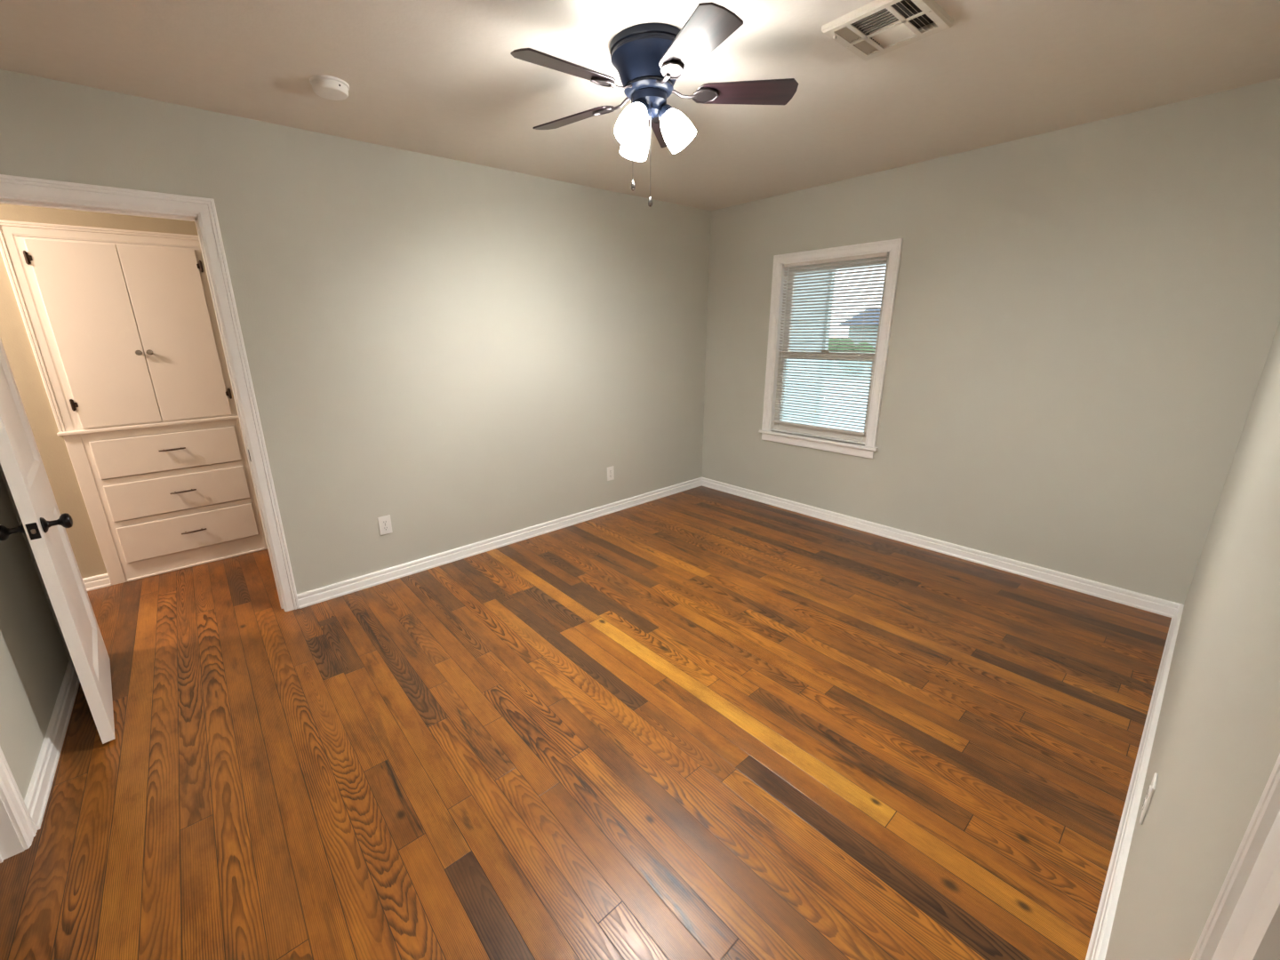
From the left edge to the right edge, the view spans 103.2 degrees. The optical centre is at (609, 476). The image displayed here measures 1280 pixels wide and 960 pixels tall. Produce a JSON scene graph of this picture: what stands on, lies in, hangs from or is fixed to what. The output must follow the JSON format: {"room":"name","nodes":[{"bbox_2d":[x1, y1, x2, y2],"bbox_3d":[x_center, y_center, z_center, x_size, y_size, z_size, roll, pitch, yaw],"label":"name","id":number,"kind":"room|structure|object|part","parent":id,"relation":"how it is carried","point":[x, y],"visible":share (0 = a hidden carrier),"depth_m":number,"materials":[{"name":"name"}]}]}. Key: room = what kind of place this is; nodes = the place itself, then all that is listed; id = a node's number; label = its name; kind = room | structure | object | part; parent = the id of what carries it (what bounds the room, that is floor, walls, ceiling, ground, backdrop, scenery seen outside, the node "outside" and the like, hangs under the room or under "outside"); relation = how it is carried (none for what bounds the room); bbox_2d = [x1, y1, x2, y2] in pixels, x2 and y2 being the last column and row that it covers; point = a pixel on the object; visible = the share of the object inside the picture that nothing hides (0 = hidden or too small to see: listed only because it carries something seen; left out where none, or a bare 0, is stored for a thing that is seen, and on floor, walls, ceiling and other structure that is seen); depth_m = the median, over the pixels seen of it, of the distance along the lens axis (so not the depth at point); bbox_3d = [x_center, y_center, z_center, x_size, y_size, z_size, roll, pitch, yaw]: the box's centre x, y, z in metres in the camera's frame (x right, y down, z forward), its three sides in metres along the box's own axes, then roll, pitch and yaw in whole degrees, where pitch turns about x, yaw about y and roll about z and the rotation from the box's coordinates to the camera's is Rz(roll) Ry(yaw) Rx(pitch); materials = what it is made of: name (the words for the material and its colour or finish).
{"room":"empty bedroom","nodes":[
{"label":"empty bedroom","id":0,"kind":"room"},
{"bbox_2d":[0,473,69,799],"bbox_3d":[-1.542,0.069,0.809,0.120,2.440,3.324,-14,21,-38],"label":"wall","id":1,"kind":"structure","parent":0,"point":[34,660],"depth_m":1.89,"materials":[{"name":"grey paint"}]},
{"bbox_2d":[0,746,37,863],"bbox_3d":[-1.581,0.224,0.920,0.141,2.082,0.928,-14,21,-38],"label":"door frame","id":2,"kind":"structure","parent":1,"relation":"attached to","point":[18,830],"depth_m":1.51,"materials":[{"name":"white paint"}]},
{"bbox_2d":[24,659,79,830],"bbox_3d":[-2.132,0.976,1.954,0.026,0.079,1.002,-14,21,-38],"label":"baseboard","id":3,"kind":"structure","parent":1,"relation":"attached to","point":[36,797],"depth_m":1.85,"materials":[{"name":"white paint"}]},
{"bbox_2d":[0,337,115,743],"bbox_3d":[-2.171,-0.012,1.891,0.181,1.985,0.727,-16,22,-42],"label":"door","id":4,"kind":"structure","parent":1,"relation":"in","point":[43,524],"depth_m":1.87,"materials":[{"name":"paint"}]},
{"bbox_3d":[-1.999,0.182,1.691,0.073,0.056,0.056,-16,22,-42],"label":"knob","id":5,"kind":"part","parent":4,"relation":"part of","materials":[{"name":"black metal"}]},
{"bbox_3d":[-1.918,0.182,1.686,0.025,0.056,0.003,-16,22,-42],"label":"latch plate","id":6,"kind":"part","parent":4,"relation":"part of","materials":[{"name":"black metal"}]},
{"bbox_3d":[-1.923,0.160,1.764,0.073,0.056,0.056,-16,22,-42],"label":"knob","id":7,"kind":"part","parent":4,"relation":"part of","materials":[{"name":"black metal"}]},
{"bbox_2d":[0,203,198,578],"bbox_3d":[-3.172,-0.511,2.901,3.800,2.440,0.120,-14,21,-38],"label":"wall","id":8,"kind":"structure","parent":0,"point":[52,449],"depth_m":2.86,"materials":[{"name":"paint"}]},
{"bbox_2d":[82,573,111,591],"bbox_3d":[-3.845,0.821,2.590,1.877,0.079,0.026,-14,21,-38],"label":"baseboard","id":9,"kind":"structure","parent":8,"relation":"attached to","point":[102,580],"depth_m":3.12,"materials":[{"name":"white paint"}]},
{"bbox_2d":[0,69,711,660],"bbox_3d":[-0.839,-0.687,3.369,4.375,2.440,0.120,-14,21,-38],"label":"wall","id":10,"kind":"structure","parent":0,"point":[460,353],"depth_m":3.02,"materials":[{"name":"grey paint"}]},
{"bbox_2d":[0,174,299,611],"bbox_3d":[-2.156,-0.184,2.359,0.885,2.082,0.141,-14,21,-38],"label":"door frame","id":11,"kind":"structure","parent":10,"relation":"attached to","point":[17,190],"depth_m":2.36,"materials":[{"name":"white paint"}]},
{"bbox_2d":[377,514,392,535],"bbox_3d":[-1.372,0.297,3.093,0.072,0.116,0.009,-14,21,-38],"label":"wall outlet","id":12,"kind":"object","parent":10,"relation":"attached to","point":[385,525],"visible":1,"depth_m":3.09,"materials":[{"name":"white plastic"}]},
{"bbox_2d":[296,477,701,608],"bbox_3d":[-0.425,0.375,3.920,3.471,0.079,0.026,-14,21,-38],"label":"baseboard","id":13,"kind":"structure","parent":10,"relation":"attached to","point":[323,594],"depth_m":3.50,"materials":[{"name":"white paint"}]},
{"bbox_2d":[607,465,614,480],"bbox_3d":[0.004,-0.025,4.192,0.072,0.116,0.009,-14,21,-38],"label":"wall outlet","id":14,"kind":"object","parent":10,"relation":"attached to","point":[610,470],"visible":1,"depth_m":4.19,"materials":[{"name":"white plastic"}]},
{"bbox_2d":[0,485,1171,959],"bbox_3d":[-0.193,1.077,1.633,6.536,0.001,6.400,-14,21,-38],"label":"floor","id":15,"kind":"structure","parent":0,"point":[700,723],"depth_m":1.82,"materials":[{"name":"brown wood"}]},
{"bbox_2d":[0,219,267,584],"bbox_3d":[-2.942,-0.448,3.319,0.920,2.078,0.561,-14,21,-38],"label":"linen cabinet","id":16,"kind":"object","parent":15,"relation":"on","point":[124,338],"visible":0.92,"depth_m":3.07,"materials":[{"name":"paint"}]},
{"bbox_3d":[-2.935,-0.798,2.910,0.354,1.012,0.019,-14,21,-38],"label":"cabinet door","id":17,"kind":"part","parent":16,"relation":"part of","materials":[{"name":"paint"}]},
{"bbox_3d":[-2.809,-0.870,3.019,0.904,1.104,0.023,-14,21,-38],"label":"casing","id":18,"kind":"part","parent":16,"relation":"part of","materials":[{"name":"paint"}]},
{"bbox_3d":[-2.802,-0.736,3.012,0.032,0.032,0.026,-14,21,-38],"label":"knob","id":19,"kind":"part","parent":16,"relation":"part of","materials":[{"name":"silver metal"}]},
{"bbox_3d":[-2.763,-0.746,3.043,0.032,0.032,0.026,-14,21,-38],"label":"knob","id":20,"kind":"part","parent":16,"relation":"part of","materials":[{"name":"silver metal"}]},
{"bbox_3d":[-2.784,-0.159,3.217,0.700,0.232,0.019,-14,21,-38],"label":"drawer","id":21,"kind":"part","parent":16,"relation":"part of","materials":[{"name":"paint"}]},
{"bbox_3d":[-2.761,-0.171,3.197,0.132,0.011,0.036,-14,21,-38],"label":"drawer pull","id":22,"kind":"part","parent":16,"relation":"part of","materials":[{"name":"brown metal"}]},
{"bbox_3d":[-2.662,-0.866,3.127,0.352,1.012,0.019,-14,21,-38],"label":"cabinet door","id":23,"kind":"part","parent":16,"relation":"part of","materials":[{"name":"paint"}]},
{"bbox_3d":[-2.779,0.102,3.293,0.700,0.231,0.019,-14,21,-38],"label":"drawer","id":24,"kind":"part","parent":16,"relation":"part of","materials":[{"name":"paint"}]},
{"bbox_3d":[-2.756,0.096,3.275,0.132,0.011,0.036,-14,21,-38],"label":"drawer pull","id":25,"kind":"part","parent":16,"relation":"part of","materials":[{"name":"brown metal"}]},
{"bbox_3d":[-2.775,0.365,3.369,0.700,0.237,0.019,-14,21,-38],"label":"drawer","id":26,"kind":"part","parent":16,"relation":"part of","materials":[{"name":"paint"}]},
{"bbox_3d":[-2.752,0.361,3.352,0.132,0.011,0.036,-14,21,-38],"label":"drawer pull","id":27,"kind":"part","parent":16,"relation":"part of","materials":[{"name":"brown metal"}]},
{"bbox_2d":[0,0,1279,210],"bbox_3d":[-0.444,-1.358,1.102,6.520,0.100,7.130,-14,21,-38],"label":"ceiling","id":28,"kind":"structure","parent":0,"point":[442,78],"depth_m":1.95,"materials":[{"name":"paint"}]},
{"bbox_2d":[309,74,349,100],"bbox_3d":[-1.110,-1.538,2.012,0.140,0.040,0.140,-14,21,-38],"label":"smoke detector","id":29,"kind":"object","parent":28,"relation":"attached to","point":[329,87],"visible":1,"depth_m":1.98,"materials":[{"name":"white plastic"}]},
{"bbox_2d":[510,1,798,207],"bbox_3d":[0.112,-1.257,1.834,0.988,0.522,1.018,-14,21,-38],"label":"ceiling fan","id":30,"kind":"object","parent":28,"relation":"hanging from","point":[648,59],"visible":1,"depth_m":1.74,"materials":[{"name":"brown wood"}]},
{"bbox_3d":[-0.139,-1.309,1.621,0.363,0.036,0.129,-12,20,-34],"label":"blade","id":31,"kind":"part","parent":30,"relation":"part of","materials":[{"name":"brown wood"}]},
{"bbox_3d":[-0.142,-1.423,2.013,0.363,0.036,0.129,10,20,34],"label":"blade","id":32,"kind":"part","parent":30,"relation":"part of","materials":[{"name":"brown wood"}]},
{"bbox_3d":[0.080,-1.232,1.766,0.132,0.142,0.110,-14,21,-38],"label":"lamp shade","id":33,"kind":"part","parent":30,"relation":"part of","materials":[{"name":"white glass"}]},
{"bbox_3d":[0.084,-1.069,1.861,0.017,0.034,0.017,-10,18,-27],"label":"pull knob","id":34,"kind":"part","parent":30,"relation":"part of","materials":[{"name":"silver metal"}]},
{"bbox_3d":[0.085,-1.243,1.775,0.052,0.052,0.052,-14,21,-38],"label":"bulb","id":35,"kind":"part","parent":30,"relation":"part of","materials":[{"name":"white glass"}]},
{"bbox_3d":[0.101,-1.285,1.948,0.110,0.142,0.132,-14,21,-38],"label":"lamp shade","id":36,"kind":"part","parent":30,"relation":"part of","materials":[{"name":"white glass"}]},
{"bbox_3d":[0.149,-1.013,1.868,0.017,0.034,0.017,12,21,37],"label":"pull knob","id":37,"kind":"part","parent":30,"relation":"part of","materials":[{"name":"silver metal"}]},
{"bbox_3d":[0.146,-1.184,1.823,0.002,0.328,0.012,-2,16,-3],"label":"pull chain","id":38,"kind":"part","parent":30,"relation":"part of","materials":[{"name":"silver metal"}]},
{"bbox_3d":[0.244,-1.465,2.135,0.129,0.036,0.363,4,17,17],"label":"blade","id":39,"kind":"part","parent":30,"relation":"part of","materials":[{"name":"brown wood"}]},
{"bbox_3d":[0.253,-1.256,1.839,0.122,0.142,0.123,-14,21,-38],"label":"lamp shade","id":40,"kind":"part","parent":30,"relation":"part of","materials":[{"name":"white glass"}]},
{"bbox_3d":[0.249,-1.281,1.502,0.129,0.036,0.363,-6,17,-17],"label":"blade","id":41,"kind":"part","parent":30,"relation":"part of","materials":[{"name":"brown wood"}]},
{"bbox_3d":[0.486,-1.377,1.819,0.363,0.036,0.129,-1,16,0],"label":"blade","id":42,"kind":"part","parent":30,"relation":"part of","materials":[{"name":"brown wood"}]},
{"bbox_2d":[821,0,953,61],"bbox_3d":[0.915,-1.480,1.674,0.316,0.030,0.286,-14,21,-38],"label":"ceiling vent","id":43,"kind":"object","parent":28,"relation":"in","point":[892,25],"visible":1,"depth_m":1.66,"materials":[{"name":"beige metal"}]},
{"bbox_2d":[701,78,1279,604],"bbox_3d":[1.952,-0.776,3.509,0.120,2.440,3.444,-14,21,-38],"label":"wall","id":44,"kind":"structure","parent":0,"point":[1086,316],"depth_m":2.81,"materials":[{"name":"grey paint"}]},
{"bbox_2d":[758,238,903,458],"bbox_3d":[1.641,-0.937,3.844,0.186,1.462,0.975,-14,21,-38],"label":"window","id":45,"kind":"structure","parent":44,"relation":"in","point":[892,246],"depth_m":3.89,"materials":[{"name":"white paint"}]},
{"bbox_3d":[1.700,-0.633,3.979,0.010,0.612,0.780,-14,21,-38],"label":"screen frame","id":46,"kind":"part","parent":45,"relation":"part of","materials":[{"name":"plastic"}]},
{"bbox_3d":[1.653,-0.637,3.938,0.032,0.640,0.800,-14,21,-38],"label":"sash","id":47,"kind":"part","parent":45,"relation":"part of","materials":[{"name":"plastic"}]},
{"bbox_2d":[772,251,888,435],"bbox_3d":[1.606,-0.974,3.812,0.038,1.237,0.764,-14,21,-38],"label":"window blind","id":48,"kind":"object","parent":45,"relation":"attached to","point":[880,254],"visible":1,"depth_m":3.76,"materials":[{"name":"white plastic"}]},
{"bbox_3d":[1.425,-1.028,4.030,0.028,1.200,0.013,-14,21,-38],"label":"ladder cord","id":49,"kind":"part","parent":48,"relation":"part of","materials":[{"name":"white fabric"}]},
{"bbox_3d":[1.621,-0.390,3.986,0.026,0.018,0.760,-14,21,-38],"label":"rail","id":50,"kind":"part","parent":48,"relation":"part of","materials":[{"name":"white plastic"}]},
{"bbox_3d":[1.600,-1.555,3.647,0.028,0.028,0.764,-14,21,-38],"label":"head rail","id":51,"kind":"part","parent":48,"relation":"part of","materials":[{"name":"white plastic"}]},
{"bbox_3d":[1.786,-0.913,3.612,0.028,1.200,0.013,-14,21,-38],"label":"ladder cord","id":52,"kind":"part","parent":48,"relation":"part of","materials":[{"name":"white fabric"}]},
{"bbox_3d":[1.668,-1.238,3.785,0.032,0.718,0.800,-14,21,-38],"label":"sash","id":53,"kind":"part","parent":45,"relation":"part of","materials":[{"name":"plastic"}]},
{"bbox_2d":[701,477,1181,617],"bbox_3d":[1.915,0.371,3.794,0.026,0.079,3.204,-14,21,-38],"label":"baseboard","id":54,"kind":"structure","parent":44,"relation":"attached to","point":[1150,604],"depth_m":3.27,"materials":[{"name":"white paint"}]},
{"bbox_2d":[1104,320,1279,959],"bbox_3d":[1.241,0.004,0.868,4.495,2.440,0.120,-14,21,-38],"label":"wall","id":55,"kind":"structure","parent":0,"point":[1215,751],"depth_m":0.83,"materials":[{"name":"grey paint"}]},
{"bbox_2d":[1085,604,1183,959],"bbox_3d":[1.705,1.001,1.641,3.218,0.079,0.026,-14,21,-38],"label":"baseboard","id":56,"kind":"structure","parent":55,"relation":"attached to","point":[1102,927],"depth_m":1.52,"materials":[{"name":"white paint"}]},
{"bbox_2d":[1139,772,1158,824],"bbox_3d":[1.361,0.814,1.281,0.072,0.116,0.009,-14,21,-38],"label":"wall outlet","id":57,"kind":"object","parent":55,"relation":"attached to","point":[1152,787],"visible":1,"depth_m":1.26,"materials":[{"name":"white plastic"}]},
{"bbox_2d":[1145,784,1151,798],"bbox_3d":[1.359,0.794,1.278,0.034,0.027,0.002,-14,21,-38],"label":"receptacle","id":58,"kind":"object","parent":57,"relation":"attached to","point":[1149,788],"depth_m":1.27,"materials":[{"name":"white plastic"}]},
{"bbox_2d":[1189,753,1279,959],"bbox_3d":[0.137,0.440,0.047,0.927,2.097,0.141,-14,21,-38],"label":"door frame","id":59,"kind":"structure","parent":55,"relation":"attached to","point":[1243,923],"depth_m":0.33,"materials":[{"name":"white paint"}]},
{"label":"outside","id":60,"kind":"structure","parent":0,"visible":0},
{"bbox_3d":[18.248,-3.817,18.895,44.880,0.050,60.000,-14,21,-38],"label":"lawn","id":61,"kind":"structure","parent":60,"visible":0},
{"bbox_2d":[789,269,835,351],"bbox_3d":[2.488,-2.119,7.720,2.400,3.450,1.300,-14,21,-38],"label":"house wing","id":62,"kind":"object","parent":61,"relation":"on","point":[834,269],"visible":0.04,"depth_m":7.66},
{"bbox_2d":[827,336,875,352],"bbox_3d":[7.960,-4.984,21.237,1.269,1.663,13.834,-14,21,-38],"label":"hedge","id":63,"kind":"object","parent":61,"relation":"on","point":[833,337],"visible":0.02,"depth_m":19.49,"materials":[{"name":"green plant"}]},
{"bbox_2d":[840,309,879,347],"bbox_3d":[20.619,-8.915,31.005,7.500,2.900,10.000,-14,21,-38],"label":"house","id":64,"kind":"structure","parent":61,"relation":"on","point":[866,309],"depth_m":31.88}
]}

